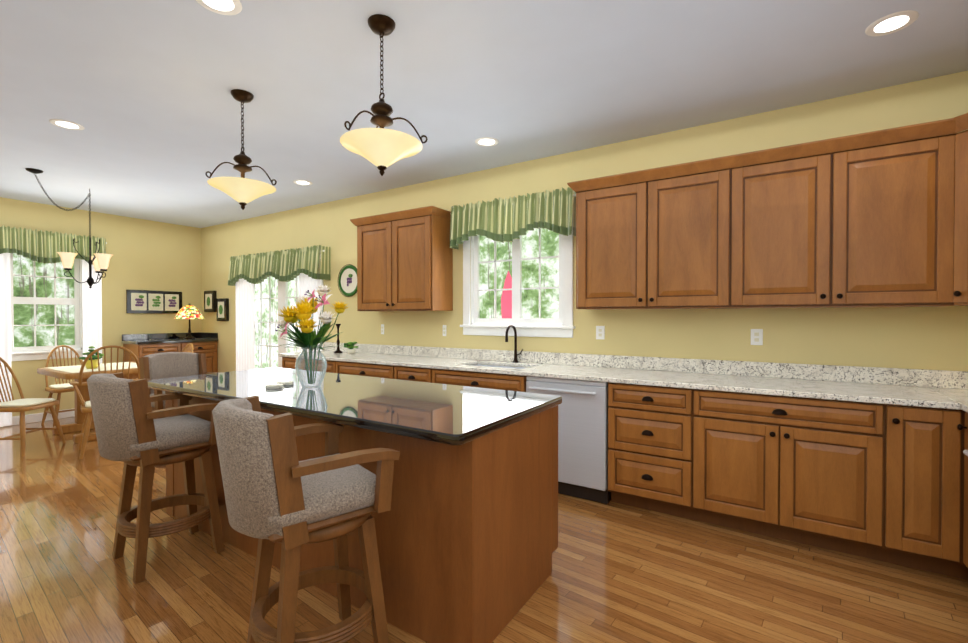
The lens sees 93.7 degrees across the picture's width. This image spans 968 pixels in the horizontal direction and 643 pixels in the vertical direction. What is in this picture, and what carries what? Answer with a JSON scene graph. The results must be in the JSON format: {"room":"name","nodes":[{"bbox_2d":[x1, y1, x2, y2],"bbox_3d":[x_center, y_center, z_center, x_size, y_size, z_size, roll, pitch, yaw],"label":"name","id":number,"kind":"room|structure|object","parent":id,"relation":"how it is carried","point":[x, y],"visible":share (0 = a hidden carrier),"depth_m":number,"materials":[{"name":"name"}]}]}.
{"room":"kitchen","nodes":[
{"label":"kitchen","id":0,"kind":"room"},
{"bbox_2d":[0,197,201,416],"bbox_3d":[-6.480,-0.104,4.740,0.160,2.800,6.570,0,1,32],"label":"wall","id":1,"kind":"structure","parent":0,"point":[149,255],"depth_m":6.56,"materials":[{"name":"yellow paint"}]},
{"bbox_2d":[2,408,74,426],"bbox_3d":[-6.710,1.246,4.230,0.015,0.110,5.440,0,1,32],"label":"baseboard","id":2,"kind":"structure","parent":1,"relation":"attached to","point":[33,418],"depth_m":5.80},
{"bbox_2d":[10,253,82,360],"bbox_3d":[-5.685,-0.256,5.886,0.150,1.490,0.930,0,1,32],"label":"window","id":3,"kind":"structure","parent":1,"relation":"in","point":[46,310],"depth_m":5.90,"materials":[{"name":"white"}]},
{"bbox_2d":[0,225,106,263],"bbox_3d":[-5.600,-0.946,5.777,0.201,0.422,1.280,0,1,32],"label":"window valance","id":4,"kind":"object","parent":1,"relation":"attached to","point":[40,246],"visible":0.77,"depth_m":5.75,"materials":[{"name":"green fabric"}]},
{"bbox_2d":[0,253,11,426],"bbox_3d":[-5.856,0.099,5.423,0.024,2.340,0.290,0,1,32],"label":"curtain","id":5,"kind":"object","parent":4,"relation":"hanging from","point":[5,283],"depth_m":5.51,"materials":[{"name":"white fabric"}]},
{"bbox_2d":[82,260,101,363],"bbox_3d":[-5.357,0.090,6.208,0.024,2.340,0.210,0,1,32],"label":"curtain","id":6,"kind":"object","parent":4,"relation":"hanging from","point":[92,313],"depth_m":6.20,"materials":[{"name":"white fabric"}]},
{"bbox_2d":[126,290,181,313],"bbox_3d":[-4.992,-0.294,6.899,0.030,0.345,0.735,0,1,32],"label":"picture frame","id":7,"kind":"object","parent":1,"relation":"attached to","point":[158,302],"visible":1,"depth_m":6.87,"materials":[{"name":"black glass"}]},
{"bbox_2d":[0,417,967,642],"bbox_3d":[-2.464,1.353,2.200,9.680,0.060,6.890,0,1,32],"label":"floor","id":8,"kind":"structure","parent":0,"point":[621,573],"depth_m":2.28,"materials":[{"name":"brown wood"}]},
{"bbox_2d":[0,357,65,455],"bbox_3d":[-4.715,0.811,4.582,0.553,0.979,0.474,0,1,-3],"label":"dining chair","id":9,"kind":"object","parent":8,"relation":"on","point":[22,405],"visible":1,"depth_m":4.60,"materials":[{"name":"brown wood"}]},
{"bbox_2d":[41,345,82,426],"bbox_3d":[-5.262,0.798,5.770,0.553,0.979,0.474,0,1,32],"label":"dining chair","id":10,"kind":"object","parent":8,"relation":"on","point":[59,388],"visible":0.54,"depth_m":5.68,"materials":[{"name":"brown wood"}]},
{"bbox_2d":[37,362,137,443],"bbox_3d":[-4.439,0.909,5.295,1.000,0.762,0.920,0,1,32],"label":"dining table","id":11,"kind":"object","parent":8,"relation":"on","point":[67,372],"visible":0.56,"depth_m":5.17,"materials":[{"name":"brown wood"}]},
{"bbox_2d":[79,346,103,368],"bbox_3d":[-4.399,0.404,5.097,0.185,0.250,0.207,0,1,32],"label":"potted plant","id":12,"kind":"object","parent":11,"relation":"on","point":[94,361],"visible":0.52,"depth_m":5.07,"materials":[{"name":"green plant"}]},
{"bbox_2d":[69,345,139,458],"bbox_3d":[-3.757,0.763,4.609,0.598,1.074,0.626,0,1,32],"label":"dining chair","id":13,"kind":"object","parent":8,"relation":"on","point":[86,408],"visible":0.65,"depth_m":4.37,"materials":[{"name":"brown wood"}]},
{"bbox_2d":[87,372,223,583],"bbox_3d":[-1.808,0.797,2.518,0.586,1.052,0.582,0,1,32],"label":"bar stool","id":14,"kind":"object","parent":8,"relation":"on","point":[132,434],"visible":1,"depth_m":2.37,"materials":[{"name":"brown wood"}]},
{"bbox_2d":[121,332,218,378],"bbox_3d":[-4.711,0.729,6.865,0.550,1.090,1.091,0,1,32],"label":"sideboard","id":15,"kind":"object","parent":8,"relation":"on","point":[143,345],"visible":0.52,"depth_m":6.81,"materials":[{"name":"brown wood"}]},
{"bbox_2d":[174,303,204,338],"bbox_3d":[-4.580,-0.006,7.058,0.400,0.554,0.400,0,1,32],"label":"light","id":16,"kind":"object","parent":15,"relation":"on","point":[189,311],"visible":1,"depth_m":6.96,"materials":[{"name":"multicoloured glass"}]},
{"bbox_2d":[139,352,220,479],"bbox_3d":[-2.450,0.785,3.685,0.576,1.052,0.575,0,1,32],"label":"bar stool","id":17,"kind":"object","parent":8,"relation":"on","point":[165,365],"visible":0.15,"depth_m":3.78,"materials":[{"name":"brown wood"}]},
{"bbox_2d":[182,343,192,352],"bbox_3d":[-4.257,0.794,6.138,0.474,0.979,0.553,0,1,32],"label":"dining chair","id":18,"kind":"object","parent":8,"relation":"on","point":[187,346],"visible":0.17,"depth_m":6.34,"materials":[{"name":"brown wood"}]},
{"bbox_2d":[212,395,399,642],"bbox_3d":[-0.646,0.806,1.720,0.623,1.052,0.627,0,1,32],"label":"bar stool","id":19,"kind":"object","parent":8,"relation":"on","point":[276,490],"visible":1,"depth_m":1.55,"materials":[{"name":"brown wood"}]},
{"bbox_2d":[282,357,337,372],"bbox_3d":[-1.761,0.849,5.265,1.014,0.884,0.630,0,1,32],"label":"base cabinet","id":20,"kind":"object","parent":8,"relation":"on","point":[287,362],"depth_m":4.99,"materials":[{"name":"brown wood"}]},
{"bbox_2d":[165,391,557,642],"bbox_3d":[-0.874,0.879,2.795,2.524,0.875,0.880,0,1,32],"label":"kitchen island","id":21,"kind":"object","parent":8,"relation":"on","point":[467,538],"visible":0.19,"depth_m":1.94,"materials":[{"name":"brown wood"}]},
{"bbox_2d":[147,367,561,444],"bbox_3d":[-0.938,0.420,2.754,2.630,0.040,0.980,0,1,32],"label":"island countertop","id":22,"kind":"structure","parent":21,"relation":"on","point":[448,414],"depth_m":2.32,"materials":[{"name":"black stone"}]},
{"bbox_2d":[265,381,293,388],"bbox_3d":[-1.259,0.390,2.799,0.099,0.017,0.224,0,1,4],"label":"coasters","id":23,"kind":"object","parent":22,"relation":"on","point":[279,384],"visible":1,"depth_m":2.75,"materials":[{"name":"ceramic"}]},
{"bbox_2d":[273,285,347,387],"bbox_3d":[-1.061,0.084,2.765,0.542,0.630,0.507,0,1,32],"label":"flower vase","id":24,"kind":"object","parent":22,"relation":"on","point":[307,337],"visible":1,"depth_m":2.71,"materials":[{"name":"clear glass"}]},
{"bbox_2d":[338,361,397,378],"bbox_3d":[-1.044,0.854,4.809,0.977,0.884,0.630,0,1,32],"label":"base cabinet","id":25,"kind":"object","parent":8,"relation":"on","point":[351,368],"depth_m":4.50,"materials":[{"name":"brown wood"}]},
{"bbox_2d":[398,364,485,384],"bbox_3d":[-0.472,0.858,4.446,0.673,0.884,0.630,0,1,32],"label":"base cabinet","id":26,"kind":"object","parent":8,"relation":"on","point":[441,376],"depth_m":4.02,"materials":[{"name":"brown wood"}]},
{"bbox_2d":[459,381,525,391],"bbox_3d":[0.118,0.959,4.072,0.862,0.690,0.630,0,1,32],"label":"base cabinet","id":27,"kind":"object","parent":8,"relation":"on","point":[501,385],"depth_m":3.70,"materials":[{"name":"brown wood"}]},
{"bbox_2d":[526,376,610,503],"bbox_3d":[0.747,0.866,3.628,0.640,0.883,0.686,0,1,32],"label":"dishwasher","id":28,"kind":"object","parent":8,"relation":"on","point":[583,440],"visible":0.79,"depth_m":3.31,"materials":[{"name":"white metal"}]},
{"bbox_2d":[608,382,705,521],"bbox_3d":[1.305,0.870,3.316,0.628,0.884,0.630,0,1,32],"label":"base cabinet","id":29,"kind":"object","parent":8,"relation":"on","point":[657,434],"depth_m":3.04,"materials":[{"name":"brown wood"}]},
{"bbox_2d":[706,390,909,565],"bbox_3d":[1.936,0.874,2.914,1.012,0.884,0.630,0,1,32],"label":"base cabinet","id":30,"kind":"object","parent":8,"relation":"on","point":[880,482],"depth_m":2.60,"materials":[{"name":"brown wood"}]},
{"bbox_2d":[278,342,967,409],"bbox_3d":[0.429,0.352,3.851,6.259,0.137,0.659,0,1,32],"label":"countertop","id":31,"kind":"structure","parent":30,"relation":"on","point":[944,389],"depth_m":3.25,"materials":[{"name":"beige stone"}]},
{"bbox_2d":[334,324,342,352],"bbox_3d":[-1.728,0.199,5.376,0.100,0.344,0.097,0,1,32],"label":"candlestick","id":32,"kind":"object","parent":31,"relation":"on","point":[338,350],"visible":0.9,"depth_m":5.36,"materials":[{"name":"black metal"}]},
{"bbox_2d":[343,342,357,353],"bbox_3d":[-1.548,0.303,5.244,0.229,0.140,0.131,0,1,32],"label":"potted plant","id":33,"kind":"object","parent":31,"relation":"on","point":[350,346],"visible":1,"depth_m":5.23,"materials":[{"name":"plant"}]},
{"bbox_2d":[471,325,526,368],"bbox_3d":[0.144,0.316,4.109,0.698,0.574,0.466,0,1,32],"label":"sink","id":34,"kind":"object","parent":31,"relation":"in","point":[515,360],"visible":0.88,"depth_m":4.24,"materials":[{"name":"black metal"}]},
{"bbox_2d":[906,406,965,579],"bbox_3d":[2.393,0.877,2.624,0.362,0.884,0.630,0,1,32],"label":"base cabinet","id":35,"kind":"object","parent":8,"relation":"on","point":[934,441],"depth_m":2.32,"materials":[{"name":"brown wood"}]},
{"bbox_2d":[957,412,967,567],"bbox_3d":[2.592,0.884,2.003,0.618,0.884,0.243,0,1,32],"label":"base cabinet","id":36,"kind":"object","parent":8,"relation":"on","point":[965,525],"visible":1,"depth_m":2.19,"materials":[{"name":"brown wood"}]},
{"bbox_2d":[958,378,967,412],"bbox_3d":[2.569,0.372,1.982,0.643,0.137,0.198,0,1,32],"label":"countertop","id":37,"kind":"structure","parent":36,"relation":"on","point":[962,382],"depth_m":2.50,"materials":[{"name":"beige stone"}]},
{"bbox_2d":[0,0,967,227],"bbox_3d":[-2.464,-1.517,2.170,9.680,0.080,6.890,0,1,32],"label":"ceiling","id":38,"kind":"structure","parent":0,"point":[139,91],"depth_m":2.78,"materials":[{"name":"paint"}]},
{"bbox_2d":[49,119,84,129],"bbox_3d":[-3.154,-1.487,3.433,0.199,0.006,0.199,0,1,23],"label":"recessed light","id":39,"kind":"object","parent":38,"relation":"in","point":[66,124],"depth_m":3.42,"materials":[{"name":"white plastic"}]},
{"bbox_2d":[25,168,112,288],"bbox_3d":[-4.499,-0.938,4.937,0.669,1.134,0.815,0,1,32],"label":"dining chandelier","id":40,"kind":"object","parent":38,"relation":"hanging from","point":[100,261],"visible":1,"depth_m":5.08,"materials":[{"name":"black metal"}]},
{"bbox_2d":[196,0,241,14],"bbox_3d":[-1.225,-1.473,2.087,0.199,0.006,0.199,0,1,26],"label":"recessed light","id":41,"kind":"object","parent":38,"relation":"in","point":[227,7],"depth_m":2.12,"materials":[{"name":"white plastic"}]},
{"bbox_2d":[205,89,276,209],"bbox_3d":[-1.586,-1.106,2.956,0.402,0.756,0.429,0,1,32],"label":"pendant light","id":42,"kind":"object","parent":38,"relation":"hanging from","point":[242,190],"visible":1,"depth_m":2.92,"materials":[{"name":"beige glass"}]},
{"bbox_2d":[293,180,312,184],"bbox_3d":[-1.962,-1.503,4.915,0.199,0.006,0.199,0,1,26],"label":"recessed light","id":43,"kind":"object","parent":38,"relation":"in","point":[300,182],"depth_m":4.90,"materials":[{"name":"white plastic"}]},
{"bbox_2d":[340,14,427,175],"bbox_3d":[-0.514,-1.099,2.238,0.402,0.756,0.429,0,1,32],"label":"pendant light","id":44,"kind":"object","parent":38,"relation":"hanging from","point":[381,148],"visible":1,"depth_m":2.20,"materials":[{"name":"beige glass"}]},
{"bbox_2d":[475,137,498,145],"bbox_3d":[0.024,-1.490,3.770,0.199,0.006,0.199,0,1,8],"label":"recessed light","id":45,"kind":"object","parent":38,"relation":"in","point":[484,141],"depth_m":3.76,"materials":[{"name":"white plastic"}]},
{"bbox_2d":[865,10,918,35],"bbox_3d":[2.020,-1.474,2.251,0.199,0.006,0.199,0,1,-7],"label":"recessed light","id":46,"kind":"object","parent":38,"relation":"in","point":[896,21],"depth_m":2.24,"materials":[{"name":"white plastic"}]},
{"bbox_2d":[201,71,967,371],"bbox_3d":[-0.658,-0.107,5.024,9.680,2.800,0.160,0,1,32],"label":"wall","id":47,"kind":"structure","parent":0,"point":[930,338],"depth_m":3.62,"materials":[{"name":"yellow paint"}]},
{"bbox_2d":[204,291,216,311],"bbox_3d":[-4.387,-0.321,7.264,0.300,0.340,0.059,0,1,32],"label":"picture","id":48,"kind":"object","parent":47,"relation":"attached to","point":[213,303],"depth_m":7.22,"materials":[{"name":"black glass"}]},
{"bbox_2d":[215,298,228,320],"bbox_3d":[-4.075,-0.184,7.067,0.280,0.350,0.059,0,1,32],"label":"picture","id":49,"kind":"object","parent":47,"relation":"attached to","point":[222,304],"depth_m":7.02,"materials":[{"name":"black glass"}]},
{"bbox_2d":[228,245,330,285],"bbox_3d":[-2.869,-0.740,6.209,2.110,0.432,0.201,0,1,32],"label":"valance","id":50,"kind":"object","parent":47,"relation":"attached to","point":[289,265],"visible":1,"depth_m":6.01,"materials":[{"name":"green fabric"}]},
{"bbox_2d":[236,279,254,370],"bbox_3d":[-3.505,0.191,6.653,0.490,2.130,0.028,0,1,32],"label":"curtain","id":51,"kind":"object","parent":50,"relation":"hanging from","point":[245,343],"depth_m":6.64,"materials":[{"name":"white fabric"}]},
{"bbox_2d":[299,253,320,351],"bbox_3d":[-2.256,0.199,5.859,0.430,2.130,0.028,0,1,32],"label":"curtain","id":52,"kind":"object","parent":50,"relation":"hanging from","point":[306,283],"depth_m":5.83,"materials":[{"name":"white fabric"}]},
{"bbox_2d":[254,276,322,368],"bbox_3d":[-2.822,0.204,6.358,1.860,2.110,0.118,0,1,32],"label":"window","id":53,"kind":"structure","parent":47,"relation":"in","point":[273,296],"depth_m":6.52,"materials":[{"name":"white"}]},
{"bbox_2d":[338,264,356,296],"bbox_3d":[-1.644,-0.497,5.537,0.400,0.400,0.025,0,1,32],"label":"plate","id":54,"kind":"object","parent":47,"relation":"attached to","point":[347,277],"visible":0.96,"depth_m":5.54,"materials":[{"name":"green ceramic"}]},
{"bbox_2d":[381,324,383,333],"bbox_3d":[-1.175,0.091,5.256,0.050,0.116,0.007,0,1,32],"label":"outlet","id":55,"kind":"object","parent":47,"relation":"attached to","point":[382,325],"depth_m":5.25,"materials":[{"name":"white plastic"}]},
{"bbox_2d":[350,206,452,311],"bbox_3d":[-0.877,-0.613,4.828,1.149,1.004,0.394,0,1,32],"label":"upper cabinet","id":56,"kind":"object","parent":47,"relation":"attached to","point":[404,260],"visible":1,"depth_m":4.63,"materials":[{"name":"brown wood"}]},
{"bbox_2d":[443,325,445,335],"bbox_3d":[-0.416,0.096,4.773,0.050,0.116,0.007,0,1,32],"label":"outlet","id":57,"kind":"object","parent":47,"relation":"attached to","point":[444,326],"depth_m":4.77,"materials":[{"name":"white plastic"}]},
{"bbox_2d":[449,187,575,249],"bbox_3d":[0.235,-0.945,4.238,1.340,0.422,0.191,0,1,32],"label":"valance","id":58,"kind":"object","parent":47,"relation":"attached to","point":[510,219],"visible":0.98,"depth_m":4.15,"materials":[{"name":"green fabric"}]},
{"bbox_2d":[460,211,574,337],"bbox_3d":[0.304,-0.442,4.343,1.220,1.165,0.150,0,1,32],"label":"window","id":59,"kind":"structure","parent":47,"relation":"in","point":[523,284],"depth_m":4.34,"materials":[{"name":"white"}]},
{"bbox_2d":[596,326,604,339],"bbox_3d":[0.993,0.095,3.876,0.075,0.116,0.007,0,1,32],"label":"outlet","id":60,"kind":"object","parent":47,"relation":"attached to","point":[600,330],"depth_m":3.87,"materials":[{"name":"white plastic"}]},
{"bbox_2d":[571,158,714,309],"bbox_3d":[1.314,-0.600,3.460,1.165,1.000,0.350,0,1,32],"label":"upper cabinet","id":61,"kind":"object","parent":47,"relation":"attached to","point":[645,239],"depth_m":3.32,"materials":[{"name":"brown wood"}]},
{"bbox_2d":[751,329,762,344],"bbox_3d":[1.960,0.112,3.261,0.075,0.116,0.007,0,1,32],"label":"outlet","id":62,"kind":"object","parent":47,"relation":"attached to","point":[756,336],"depth_m":3.26,"materials":[{"name":"white plastic"}]},
{"bbox_2d":[715,120,938,308],"bbox_3d":[2.178,-0.594,2.885,1.201,1.000,0.393,0,1,32],"label":"upper cabinet","id":63,"kind":"object","parent":47,"relation":"attached to","point":[878,218],"depth_m":2.75,"materials":[{"name":"brown wood"}]},
{"bbox_2d":[935,113,967,306],"bbox_3d":[2.807,-0.589,2.365,0.661,1.000,0.596,0,1,32],"label":"upper cabinet","id":64,"kind":"object","parent":47,"relation":"attached to","point":[951,266],"depth_m":2.46,"materials":[{"name":"brown wood"}]}
]}

